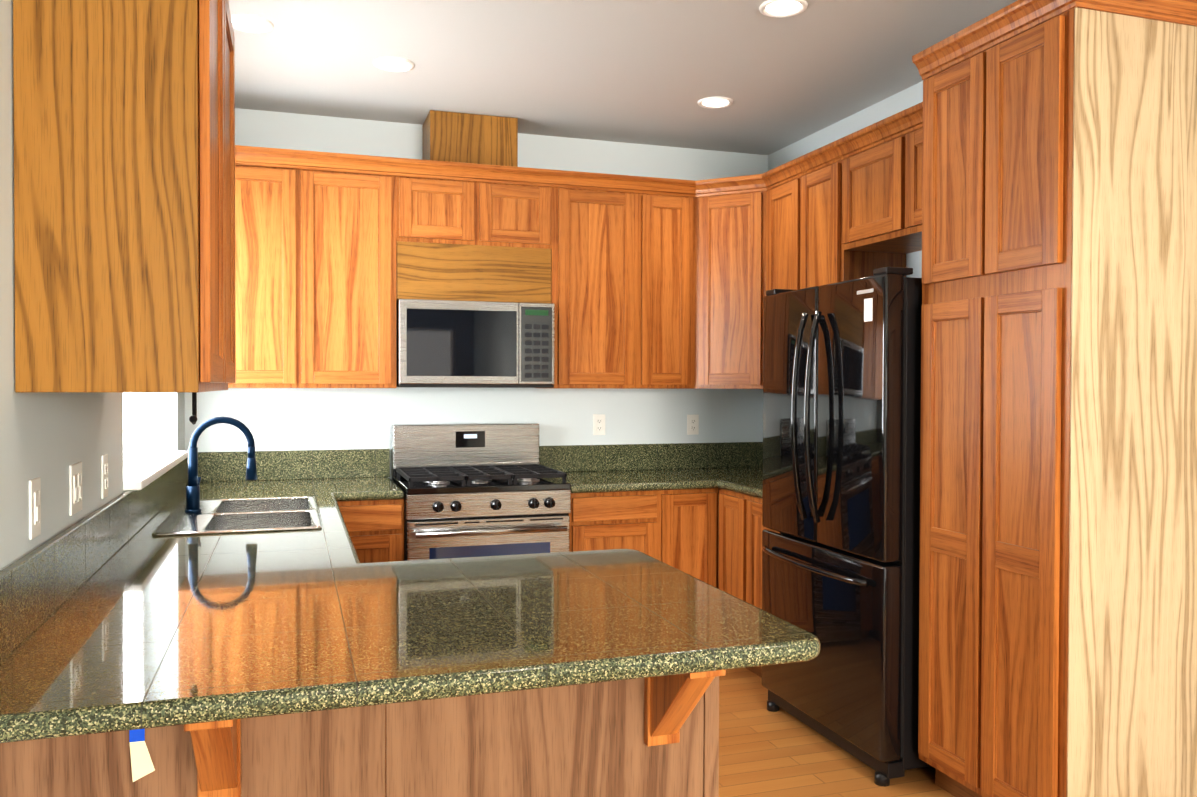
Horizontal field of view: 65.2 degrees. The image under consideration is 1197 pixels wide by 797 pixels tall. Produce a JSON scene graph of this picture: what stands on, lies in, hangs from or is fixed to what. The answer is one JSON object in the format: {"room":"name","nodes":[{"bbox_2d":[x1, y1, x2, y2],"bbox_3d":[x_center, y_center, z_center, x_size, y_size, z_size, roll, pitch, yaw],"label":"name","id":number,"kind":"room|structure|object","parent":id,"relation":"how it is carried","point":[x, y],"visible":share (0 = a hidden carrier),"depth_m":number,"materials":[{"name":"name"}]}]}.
{"room":"kitchen","nodes":[
{"label":"kitchen","id":0,"kind":"room"},
{"bbox_2d":[0,0,184,570],"bbox_3d":[-0.512,0.021,-0.339,0.200,2.740,10.170,0,1,-18],"label":"wall","id":1,"kind":"structure","parent":0,"point":[48,438],"depth_m":1.94,"materials":[{"name":"paint"}]},
{"bbox_2d":[29,477,40,539],"bbox_3d":[-1.126,0.219,1.873,0.010,0.118,0.072,0,1,-18],"label":"light switch","id":2,"kind":"object","parent":1,"relation":"attached to","point":[34,507],"visible":0.98,"depth_m":1.86,"materials":[{"name":"white plastic"}]},
{"bbox_2d":[69,462,82,515],"bbox_3d":[-1.243,0.214,2.229,0.010,0.118,0.118,0,1,-18],"label":"light switch","id":3,"kind":"object","parent":1,"relation":"attached to","point":[75,489],"visible":1,"depth_m":2.20,"materials":[{"name":"white plastic"}]},
{"bbox_2d":[101,454,107,498],"bbox_3d":[-1.356,0.213,2.571,0.008,0.118,0.072,0,1,-18],"label":"electrical outlet","id":4,"kind":"object","parent":1,"relation":"attached to","point":[104,476],"visible":1,"depth_m":2.55,"materials":[{"name":"white plastic"}]},
{"bbox_2d":[13,0,235,391],"bbox_3d":[-1.067,-0.537,2.218,0.336,1.038,0.910,0,1,-18],"label":"upper cabinet","id":5,"kind":"object","parent":1,"relation":"attached to","point":[124,185],"visible":1,"depth_m":1.79,"materials":[{"name":"brown wood"}]},
{"bbox_2d":[189,392,196,424],"bbox_3d":[-1.122,0.025,2.592,0.022,0.095,0.053,0,1,-18],"label":"hook","id":6,"kind":"object","parent":5,"relation":"hanging from","point":[193,419],"visible":0.98,"depth_m":2.61,"materials":[{"name":"black metal"}]},
{"bbox_2d":[123,392,142,456],"bbox_3d":[-1.836,-0.286,3.495,0.045,1.120,1.430,0,1,-18],"label":"window","id":7,"kind":"structure","parent":1,"relation":"in","point":[132,422],"depth_m":4.13,"materials":[{"name":"white"}]},
{"bbox_2d":[123,450,187,490],"bbox_3d":[-1.740,0.260,3.535,0.220,0.028,1.426,0,1,-18],"label":"window sill","id":8,"kind":"structure","parent":1,"relation":"attached to","point":[142,470],"depth_m":3.45,"materials":[{"name":"white"}]},
{"bbox_2d":[185,108,767,546],"bbox_3d":[-0.536,-0.055,5.109,3.550,2.740,0.200,0,1,-18],"label":"wall","id":9,"kind":"structure","parent":0,"point":[329,418],"depth_m":4.97,"materials":[{"name":"paint"}]},
{"bbox_2d":[249,421,264,443],"bbox_3d":[-1.687,0.169,4.625,0.072,0.115,0.008,0,1,-18],"label":"electrical outlet","id":10,"kind":"object","parent":9,"relation":"attached to","point":[257,429],"visible":0.96,"depth_m":4.62,"materials":[{"name":"white plastic"}]},
{"bbox_2d":[228,145,315,387],"bbox_3d":[-1.663,-0.600,4.440,0.588,1.098,0.348,0,1,-18],"label":"upper cabinet","id":11,"kind":"object","parent":9,"relation":"attached to","point":[275,188],"depth_m":4.32,"materials":[{"name":"brown wood"}]},
{"bbox_2d":[316,151,399,387],"bbox_3d":[-1.267,-0.601,4.570,0.518,1.098,0.348,0,1,-18],"label":"upper cabinet","id":12,"kind":"object","parent":9,"relation":"attached to","point":[358,196],"depth_m":4.43,"materials":[{"name":"brown wood"}]},
{"bbox_2d":[423,110,517,166],"bbox_3d":[-0.661,-1.256,4.793,0.440,0.325,0.282,0,1,-18],"label":"enclosure","id":13,"kind":"object","parent":9,"relation":"attached to","point":[468,138],"visible":0.62,"depth_m":4.66,"materials":[{"name":"brown wood"}]},
{"bbox_2d":[400,158,555,305],"bbox_3d":[-0.652,-0.817,4.768,0.774,0.668,0.348,0,1,-18],"label":"upper cabinet","id":14,"kind":"object","parent":9,"relation":"attached to","point":[469,231],"depth_m":4.62,"materials":[{"name":"brown wood"}]},
{"bbox_2d":[396,299,554,387],"bbox_3d":[-0.645,-0.267,4.749,0.766,0.421,0.404,0,1,-18],"label":"microwave","id":15,"kind":"object","parent":14,"relation":"attached to","point":[465,344],"visible":1,"depth_m":4.55,"materials":[{"name":"silver metal"}]},
{"bbox_2d":[552,170,635,388],"bbox_3d":[-0.064,-0.603,4.964,0.465,1.098,0.348,0,1,-18],"label":"upper cabinet","id":16,"kind":"object","parent":9,"relation":"attached to","point":[595,308],"depth_m":4.81,"materials":[{"name":"brown wood"}]},
{"bbox_2d":[593,414,604,434],"bbox_3d":[0.004,0.145,5.179,0.072,0.115,0.008,0,1,-18],"label":"electrical outlet","id":17,"kind":"object","parent":9,"relation":"attached to","point":[598,424],"visible":1,"depth_m":5.18,"materials":[{"name":"white plastic"}]},
{"bbox_2d":[636,176,699,388],"bbox_3d":[0.348,-0.603,5.072,0.386,1.098,0.401,0,1,-18],"label":"upper cabinet","id":18,"kind":"object","parent":9,"relation":"attached to","point":[640,282],"depth_m":4.93,"materials":[{"name":"brown wood"}]},
{"bbox_2d":[687,414,698,434],"bbox_3d":[0.541,0.149,5.356,0.072,0.115,0.008,0,1,-18],"label":"electrical outlet","id":19,"kind":"object","parent":9,"relation":"attached to","point":[692,424],"visible":1,"depth_m":5.35,"materials":[{"name":"white plastic"}]},
{"bbox_2d":[700,175,751,388],"bbox_3d":[0.797,-0.603,5.111,0.607,1.098,0.607,0,1,-18],"label":"upper cabinet","id":20,"kind":"object","parent":9,"relation":"attached to","point":[725,203],"depth_m":4.90,"materials":[{"name":"brown wood"}]},
{"bbox_2d":[228,0,1016,154],"bbox_3d":[1.083,-1.401,0.163,3.550,0.100,10.570,0,1,-18],"label":"ceiling","id":21,"kind":"structure","parent":0,"point":[650,72],"depth_m":3.91,"materials":[{"name":"paint"}]},
{"bbox_2d":[231,14,273,32],"bbox_3d":[-1.306,-1.402,3.500,0.170,0.012,0.170,0,1,-18],"label":"recessed light","id":22,"kind":"object","parent":21,"relation":"in","point":[248,23],"visible":0.81,"depth_m":3.50,"materials":[{"name":"white glass"}]},
{"bbox_2d":[374,57,414,71],"bbox_3d":[-0.861,-1.407,3.941,0.170,0.012,0.170,0,1,-18],"label":"recessed light","id":23,"kind":"object","parent":21,"relation":"in","point":[394,64],"visible":1,"depth_m":3.94,"materials":[{"name":"white glass"}]},
{"bbox_2d":[698,97,732,107],"bbox_3d":[0.557,-1.410,4.458,0.170,0.012,0.170,0,1,-18],"label":"recessed light","id":24,"kind":"object","parent":21,"relation":"in","point":[715,102],"visible":0.98,"depth_m":4.45,"materials":[{"name":"white glass"}]},
{"bbox_2d":[759,0,807,17],"bbox_3d":[0.659,-1.394,3.334,0.170,0.012,0.170,0,1,-18],"label":"recessed light","id":25,"kind":"object","parent":21,"relation":"in","point":[779,8],"visible":1,"depth_m":3.33,"materials":[{"name":"white glass"}]},
{"bbox_2d":[719,668,954,796],"bbox_3d":[1.076,1.438,0.203,3.550,0.100,10.570,0,1,-18],"label":"floor","id":26,"kind":"structure","parent":0,"point":[764,751],"depth_m":3.46,"materials":[{"name":"brown wood"}]},
{"bbox_2d":[0,703,395,796],"bbox_3d":[-0.834,0.922,2.034,0.658,0.870,0.762,0,1,-18],"label":"base cabinet","id":27,"kind":"object","parent":26,"relation":"on","point":[345,752],"depth_m":1.67,"materials":[{"name":"brown wood"}]},
{"bbox_2d":[337,498,403,562],"bbox_3d":[-1.129,0.887,4.479,0.325,0.870,0.648,0,1,-18],"label":"base cabinet","id":28,"kind":"object","parent":26,"relation":"on","point":[375,528],"depth_m":4.18,"materials":[{"name":"brown wood"}]},
{"bbox_2d":[332,449,403,499],"bbox_3d":[-1.107,0.356,4.466,0.279,0.185,0.672,0,1,-18],"label":"countertop","id":29,"kind":"structure","parent":28,"relation":"on","point":[373,465],"depth_m":4.76,"materials":[{"name":"stone"}]},
{"bbox_2d":[392,423,570,560],"bbox_3d":[-0.587,0.730,4.577,0.762,1.185,0.723,0,1,-18],"label":"range","id":30,"kind":"object","parent":26,"relation":"on","point":[482,490],"visible":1,"depth_m":4.36,"materials":[{"name":"silver metal"}]},
{"bbox_2d":[396,670,724,796],"bbox_3d":[-0.189,0.921,2.236,0.694,0.870,0.744,0,1,-18],"label":"base cabinet","id":31,"kind":"object","parent":26,"relation":"on","point":[658,736],"depth_m":1.88,"materials":[{"name":"brown wood"}]},
{"bbox_2d":[0,450,435,742],"bbox_3d":[-1.141,0.376,3.019,0.690,0.185,3.402,0,1,-18],"label":"countertop","id":32,"kind":"structure","parent":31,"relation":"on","point":[115,615],"depth_m":1.85,"materials":[{"name":"stone"}]},
{"bbox_2d":[129,729,154,781],"bbox_3d":[-0.796,0.578,1.632,0.042,0.175,0.016,0,1,-18],"label":"tape","id":33,"kind":"object","parent":32,"relation":"hanging from","point":[141,764],"visible":0.47,"depth_m":1.63,"materials":[{"name":"beige paper"}]},
{"bbox_2d":[185,416,256,513],"bbox_3d":[-1.393,0.240,3.461,0.248,0.349,0.109,0,1,-18],"label":"faucet","id":34,"kind":"object","parent":32,"relation":"on","point":[193,496],"visible":1,"depth_m":3.40,"materials":[{"name":"blue metal"}]},
{"bbox_2d":[152,496,321,535],"bbox_3d":[-1.292,0.514,3.422,0.510,0.196,0.920,0,1,-18],"label":"sink","id":35,"kind":"object","parent":32,"relation":"in","point":[260,514],"visible":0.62,"depth_m":3.42,"materials":[{"name":"brushed steel"},{"name":"dark granite composite"}]},
{"bbox_2d":[424,549,820,698],"bbox_3d":[-0.089,0.463,2.136,0.757,0.040,1.066,0,1,-18],"label":"countertop","id":36,"kind":"structure","parent":31,"relation":"on","point":[505,623],"depth_m":1.85,"materials":[{"name":"stone"}]},
{"bbox_2d":[569,490,676,568],"bbox_3d":[0.012,0.885,4.854,0.541,0.870,0.648,0,1,-18],"label":"base cabinet","id":37,"kind":"object","parent":26,"relation":"on","point":[645,522],"depth_m":4.56,"materials":[{"name":"brown wood"}]},
{"bbox_2d":[677,489,704,581],"bbox_3d":[0.322,0.884,4.955,0.399,0.870,0.648,0,1,-18],"label":"base cabinet","id":38,"kind":"object","parent":26,"relation":"on","point":[677,529],"depth_m":4.67,"materials":[{"name":"brown wood"}]},
{"bbox_2d":[705,488,748,669],"bbox_3d":[0.920,0.891,4.621,0.684,0.870,0.402,0,1,-18],"label":"base cabinet","id":39,"kind":"object","parent":26,"relation":"on","point":[726,565],"depth_m":4.59,"materials":[{"name":"brown wood"}]},
{"bbox_2d":[539,442,762,492],"bbox_3d":[0.429,0.353,4.970,1.399,0.185,0.672,0,1,-18],"label":"countertop","id":40,"kind":"structure","parent":39,"relation":"on","point":[672,466],"depth_m":5.14,"materials":[{"name":"stone"}]},
{"bbox_2d":[749,495,768,677],"bbox_3d":[1.028,0.894,4.383,0.628,0.870,0.407,0,1,-18],"label":"base cabinet","id":41,"kind":"object","parent":26,"relation":"on","point":[756,527],"depth_m":4.33,"materials":[{"name":"brown wood"}]},
{"bbox_2d":[712,446,762,497],"bbox_3d":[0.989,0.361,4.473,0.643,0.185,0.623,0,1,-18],"label":"countertop","id":42,"kind":"structure","parent":41,"relation":"on","point":[739,469],"depth_m":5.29,"materials":[{"name":"stone"}]},
{"bbox_2d":[762,267,929,786],"bbox_3d":[1.135,0.441,3.712,0.787,1.797,0.876,0,1,-18],"label":"refrigerator","id":43,"kind":"object","parent":26,"relation":"on","point":[841,462],"visible":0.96,"depth_m":3.40,"materials":[{"name":"black metal"}]},
{"bbox_2d":[912,0,1196,796],"bbox_3d":[1.480,0.094,2.972,0.644,2.513,0.702,0,1,-18],"label":"pantry cabinet","id":44,"kind":"object","parent":26,"relation":"on","point":[1058,563],"visible":1,"depth_m":2.71,"materials":[{"name":"brown wood"}]},
{"bbox_2d":[768,81,922,277],"bbox_3d":[2.702,0.017,0.610,0.200,2.740,10.370,0,1,-18],"label":"wall","id":45,"kind":"structure","parent":0,"point":[909,97],"depth_m":4.59,"materials":[{"name":"paint"}]},
{"bbox_2d":[752,155,803,388],"bbox_3d":[1.045,-0.596,4.684,0.401,1.098,0.475,0,1,-18],"label":"upper cabinet","id":46,"kind":"object","parent":45,"relation":"attached to","point":[777,193],"depth_m":4.71,"materials":[{"name":"brown wood"}]},
{"bbox_2d":[804,139,905,287],"bbox_3d":[1.167,-0.592,4.398,0.348,1.098,0.422,0,1,-18],"label":"upper cabinet","id":47,"kind":"object","parent":45,"relation":"attached to","point":[824,264],"depth_m":4.25,"materials":[{"name":"brown wood"}]},
{"bbox_2d":[840,117,921,257],"bbox_3d":[1.315,-0.894,3.946,0.348,0.480,0.520,0,1,-18],"label":"upper cabinet","id":48,"kind":"object","parent":45,"relation":"attached to","point":[863,152],"depth_m":3.98,"materials":[{"name":"brown wood"}]},
{"bbox_2d":[888,102,922,241],"bbox_3d":[1.432,-0.889,3.588,0.348,0.480,0.515,0,1,-18],"label":"upper cabinet","id":49,"kind":"object","parent":45,"relation":"attached to","point":[905,127],"depth_m":3.71,"materials":[{"name":"brown wood"}]}
]}

